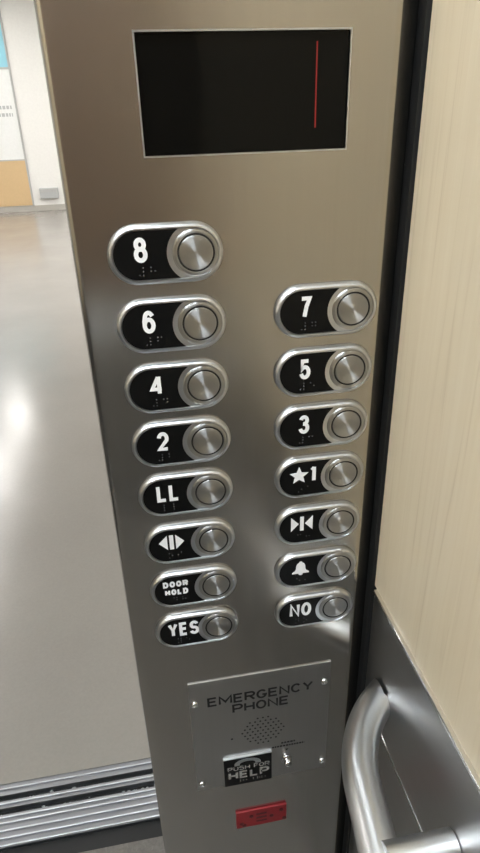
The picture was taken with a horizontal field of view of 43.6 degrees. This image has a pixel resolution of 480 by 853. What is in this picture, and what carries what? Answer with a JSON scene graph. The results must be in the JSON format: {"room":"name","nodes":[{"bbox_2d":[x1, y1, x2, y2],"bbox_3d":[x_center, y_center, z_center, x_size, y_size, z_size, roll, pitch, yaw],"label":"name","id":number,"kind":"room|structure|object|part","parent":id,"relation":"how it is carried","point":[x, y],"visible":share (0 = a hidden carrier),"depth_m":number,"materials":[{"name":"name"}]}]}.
{"room":"elevator interior","nodes":[
{"label":"elevator interior","id":0,"kind":"room"},
{"bbox_2d":[0,0,64,206],"bbox_3d":[-3.016,-4.740,8.944,9.348,2.953,0.068,-6,28,-8],"label":"wall","id":1,"kind":"structure","parent":0,"point":[18,17],"depth_m":8.83,"materials":[{"name":"white paint"}]},
{"bbox_2d":[0,13,33,206],"bbox_3d":[-4.141,-4.841,8.613,1.717,3.246,0.027,-6,28,-8],"label":"information board","id":2,"kind":"object","parent":1,"relation":"attached to","point":[15,185],"visible":1,"depth_m":9.07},
{"bbox_3d":[-4.180,-5.676,8.179,1.694,1.364,0.018,-6,28,-8],"label":"header panel","id":3,"kind":"part","parent":2,"relation":"part of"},
{"bbox_3d":[-4.143,-4.523,8.782,1.694,1.183,0.018,-6,28,-8],"label":"panel","id":4,"kind":"part","parent":2,"relation":"part of","materials":[{"name":"white paper"}]},
{"bbox_3d":[-4.116,-3.697,9.214,1.694,0.647,0.020,-6,28,-8],"label":"panel","id":5,"kind":"part","parent":2,"relation":"part of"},
{"bbox_2d":[0,204,65,212],"bbox_3d":[-2.969,-3.490,9.551,9.348,0.082,0.016,-6,28,-8],"label":"baseboard","id":6,"kind":"structure","parent":1,"relation":"attached to","point":[53,206],"depth_m":9.50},
{"bbox_2d":[39,187,58,198],"bbox_3d":[-2.997,-3.667,9.427,0.279,0.154,0.064,-6,28,-8],"label":"wall box","id":7,"kind":"object","parent":1,"relation":"attached to","point":[45,193],"visible":1,"depth_m":9.40,"materials":[{"name":"grey plastic"}]},
{"bbox_3d":[-2.993,-3.691,9.383,0.256,0.055,0.007,-6,28,-8],"label":"lid","id":8,"kind":"part","parent":7,"relation":"part of","materials":[{"name":"grey plastic"}]},
{"bbox_2d":[0,209,150,784],"bbox_3d":[-2.139,-1.268,5.417,9.348,0.068,9.592,-6,28,-8],"label":"floor","id":9,"kind":"structure","parent":0,"point":[71,701],"depth_m":2.06,"materials":[{"name":"grey tile"}]},
{"bbox_2d":[0,758,162,852],"bbox_3d":[-0.592,0.851,1.240,1.020,0.040,0.171,-6,28,-8],"label":"door sill","id":10,"kind":"structure","parent":9,"relation":"on","point":[111,816],"depth_m":1.26,"materials":[{"name":"metal"}]},
{"bbox_3d":[-0.604,0.817,1.304,1.020,0.037,0.025,-6,28,-8],"label":"lobby sill","id":11,"kind":"part","parent":10,"relation":"part of","materials":[{"name":"metal"}]},
{"bbox_3d":[-0.589,0.857,1.227,1.020,0.037,0.067,-6,28,-8],"label":"car sill","id":12,"kind":"part","parent":10,"relation":"part of","materials":[{"name":"metal"}]},
{"bbox_3d":[-0.580,0.884,1.183,1.020,0.028,0.036,-6,28,-8],"label":"threshold plate","id":13,"kind":"part","parent":10,"relation":"part of","materials":[{"name":"silver metal"}]},
{"bbox_2d":[29,784,154,807],"bbox_3d":[-0.617,0.831,1.272,0.879,0.004,0.041,-6,28,-8],"label":"grit","id":14,"kind":"object","parent":10,"relation":"on","point":[154,784],"visible":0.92,"depth_m":1.31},
{"bbox_2d":[80,836,164,852],"bbox_3d":[-0.457,1.283,0.443,1.550,0.066,1.659,-6,28,-8],"label":"floor","id":15,"kind":"structure","parent":0,"point":[152,845],"depth_m":1.20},
{"bbox_2d":[33,0,418,852],"bbox_3d":[-0.010,-0.144,0.596,0.274,2.294,0.223,-6,28,-8],"label":"control panel","id":16,"kind":"object","parent":15,"relation":"on","point":[279,127],"depth_m":0.51,"materials":[{"name":"metal"}]},
{"bbox_3d":[-0.058,-0.135,0.468,0.082,0.038,0.003,-6,28,-8],"label":"backing plate","id":17,"kind":"part","parent":16,"relation":"part of","materials":[{"name":"black plastic"}]},
{"bbox_3d":[-0.056,-0.084,0.494,0.082,0.038,0.003,-6,28,-8],"label":"backing plate","id":18,"kind":"part","parent":16,"relation":"part of","materials":[{"name":"black plastic"}]},
{"bbox_3d":[-0.058,-0.134,0.467,0.090,0.046,0.006,-6,28,-8],"label":"elevator button","id":19,"kind":"part","parent":16,"relation":"part of","materials":[{"name":"silver metal"}]},
{"bbox_3d":[-0.054,-0.034,0.520,0.082,0.038,0.003,-6,28,-8],"label":"backing plate","id":20,"kind":"part","parent":16,"relation":"part of","materials":[{"name":"black plastic"}]},
{"bbox_3d":[-0.056,-0.084,0.494,0.090,0.046,0.006,-6,28,-8],"label":"elevator button","id":21,"kind":"part","parent":16,"relation":"part of","materials":[{"name":"silver metal"}]},
{"bbox_3d":[-0.053,0.015,0.546,0.082,0.038,0.003,-6,28,-8],"label":"backing plate","id":22,"kind":"part","parent":16,"relation":"part of","materials":[{"name":"black plastic"}]},
{"bbox_3d":[-0.054,-0.034,0.520,0.090,0.046,0.006,-6,28,-8],"label":"elevator button","id":23,"kind":"part","parent":16,"relation":"part of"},
{"bbox_3d":[-0.051,0.064,0.571,0.082,0.038,0.003,-6,28,-8],"label":"backing plate","id":24,"kind":"part","parent":16,"relation":"part of","materials":[{"name":"black plastic"}]},
{"bbox_3d":[-0.050,0.115,0.598,0.082,0.038,0.003,-6,28,-8],"label":"backing plate","id":25,"kind":"part","parent":16,"relation":"part of","materials":[{"name":"black plastic"}]},
{"bbox_3d":[-0.053,0.015,0.545,0.090,0.046,0.006,-6,28,-8],"label":"elevator button","id":26,"kind":"part","parent":16,"relation":"part of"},
{"bbox_3d":[-0.048,0.167,0.625,0.082,0.038,0.003,-6,28,-8],"label":"backing plate","id":27,"kind":"part","parent":16,"relation":"part of","materials":[{"name":"black plastic"}]},
{"bbox_3d":[-0.051,0.064,0.571,0.090,0.046,0.006,-6,28,-8],"label":"elevator button","id":28,"kind":"part","parent":16,"relation":"part of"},
{"bbox_3d":[-0.046,0.219,0.653,0.082,0.038,0.003,-6,28,-8],"label":"backing plate","id":29,"kind":"part","parent":16,"relation":"part of","materials":[{"name":"black plastic"}]},
{"bbox_3d":[-0.050,0.115,0.598,0.090,0.046,0.006,-6,28,-8],"label":"elevator button","id":30,"kind":"part","parent":16,"relation":"part of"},
{"bbox_3d":[-0.048,0.167,0.625,0.090,0.046,0.006,-6,28,-8],"label":"elevator button","id":31,"kind":"part","parent":16,"relation":"part of","materials":[{"name":"silver metal"}]},
{"bbox_3d":[-0.046,0.219,0.652,0.090,0.046,0.006,-6,28,-8],"label":"elevator button","id":32,"kind":"part","parent":16,"relation":"part of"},
{"bbox_3d":[0.004,-0.238,0.430,0.154,0.078,0.002,-6,28,-8],"label":"display frame","id":33,"kind":"part","parent":16,"relation":"part of","materials":[{"name":"black glass"}]},
{"bbox_2d":[188,660,330,790],"bbox_3d":[0.028,0.381,0.747,0.172,0.201,0.013,-6,28,-8],"label":"phone","id":34,"kind":"object","parent":16,"relation":"attached to","point":[253,727],"visible":1,"depth_m":0.75,"materials":[{"name":"metal"}]},
{"bbox_2d":[281,755,291,766],"bbox_3d":[0.062,0.437,0.782,0.014,0.014,0.010,-6,28,-8],"label":"indicator light","id":35,"kind":"object","parent":34,"relation":"attached to","point":[286,760],"depth_m":0.78,"materials":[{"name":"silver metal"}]},
{"bbox_2d":[272,740,302,749],"bbox_3d":[0.062,0.412,0.775,0.043,0.019,0.001,-6,28,-8],"label":"print","id":36,"kind":"object","parent":34,"relation":"attached to","point":[276,744],"depth_m":0.77},
{"bbox_2d":[236,802,286,828],"bbox_3d":[0.030,0.542,0.835,0.071,0.036,0.005,-6,28,-8],"label":"plate","id":37,"kind":"object","parent":16,"relation":"attached to","point":[275,812],"visible":1,"depth_m":0.83,"materials":[{"name":"plastic"}]},
{"bbox_3d":[0.083,0.204,0.670,0.082,0.038,0.003,-6,28,-8],"label":"backing plate","id":38,"kind":"part","parent":16,"relation":"part of","materials":[{"name":"black plastic"}]},
{"bbox_3d":[0.082,0.151,0.643,0.082,0.038,0.003,-6,28,-8],"label":"backing plate","id":39,"kind":"part","parent":16,"relation":"part of","materials":[{"name":"black plastic"}]},
{"bbox_3d":[0.080,0.100,0.616,0.082,0.038,0.003,-6,28,-8],"label":"backing plate","id":40,"kind":"part","parent":16,"relation":"part of","materials":[{"name":"black plastic"}]},
{"bbox_3d":[0.078,0.048,0.589,0.082,0.038,0.003,-6,28,-8],"label":"backing plate","id":41,"kind":"part","parent":16,"relation":"part of","materials":[{"name":"black plastic"}]},
{"bbox_3d":[0.077,-0.001,0.563,0.082,0.038,0.003,-6,28,-8],"label":"backing plate","id":42,"kind":"part","parent":16,"relation":"part of","materials":[{"name":"black plastic"}]},
{"bbox_3d":[0.083,0.204,0.670,0.090,0.046,0.006,-6,28,-8],"label":"elevator button","id":43,"kind":"part","parent":16,"relation":"part of","materials":[{"name":"silver metal"}]},
{"bbox_3d":[0.075,-0.050,0.538,0.082,0.038,0.003,-6,28,-8],"label":"backing plate","id":44,"kind":"part","parent":16,"relation":"part of","materials":[{"name":"black plastic"}]},
{"bbox_3d":[0.082,0.151,0.643,0.090,0.046,0.006,-6,28,-8],"label":"elevator button","id":45,"kind":"part","parent":16,"relation":"part of","materials":[{"name":"silver metal"}]},
{"bbox_3d":[0.073,-0.099,0.512,0.082,0.038,0.003,-6,28,-8],"label":"backing plate","id":46,"kind":"part","parent":16,"relation":"part of","materials":[{"name":"black plastic"}]},
{"bbox_3d":[0.080,0.100,0.616,0.090,0.046,0.006,-6,28,-8],"label":"elevator button","id":47,"kind":"part","parent":16,"relation":"part of","materials":[{"name":"silver metal"}]},
{"bbox_3d":[0.078,0.048,0.589,0.090,0.046,0.006,-6,28,-8],"label":"elevator button","id":48,"kind":"part","parent":16,"relation":"part of","materials":[{"name":"silver metal"}]},
{"bbox_3d":[0.077,-0.001,0.563,0.090,0.046,0.006,-6,28,-8],"label":"elevator button","id":49,"kind":"part","parent":16,"relation":"part of","materials":[{"name":"silver metal"}]},
{"bbox_3d":[0.075,-0.050,0.538,0.090,0.046,0.006,-6,28,-8],"label":"elevator button","id":50,"kind":"part","parent":16,"relation":"part of","materials":[{"name":"silver metal"}]},
{"bbox_3d":[0.073,-0.099,0.512,0.090,0.046,0.006,-6,28,-8],"label":"elevator button","id":51,"kind":"part","parent":16,"relation":"part of","materials":[{"name":"silver metal"}]},
{"bbox_2d":[375,0,479,777],"bbox_3d":[0.287,0.237,-0.078,0.034,2.360,1.434,-6,28,-8],"label":"wall","id":52,"kind":"structure","parent":0,"point":[427,578],"depth_m":0.48,"materials":[{"name":"brown wood"}]},
{"bbox_2d":[342,0,432,852],"bbox_3d":[0.143,-0.135,0.641,0.037,2.360,0.205,-6,28,-8],"label":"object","id":53,"kind":"structure","parent":52,"relation":"attached to","point":[425,6],"depth_m":0.55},
{"bbox_2d":[349,589,479,852],"bbox_3d":[0.291,0.865,0.247,0.010,0.809,1.423,-6,28,-8],"label":"wainscot panel","id":54,"kind":"object","parent":52,"relation":"attached to","point":[429,781],"visible":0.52,"depth_m":0.61,"materials":[{"name":"metal"}]},
{"bbox_2d":[341,678,460,852],"bbox_3d":[0.208,0.564,0.206,0.116,0.047,1.144,-6,28,-8],"label":"handrail","id":55,"kind":"object","parent":54,"relation":"attached to","point":[373,829],"visible":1,"depth_m":0.58,"materials":[{"name":"metal"}]},
{"bbox_3d":[0.185,0.570,0.206,0.089,0.038,1.149,-4,28,-5],"label":"rail","id":56,"kind":"part","parent":55,"relation":"part of","materials":[{"name":"metal"}]}
]}

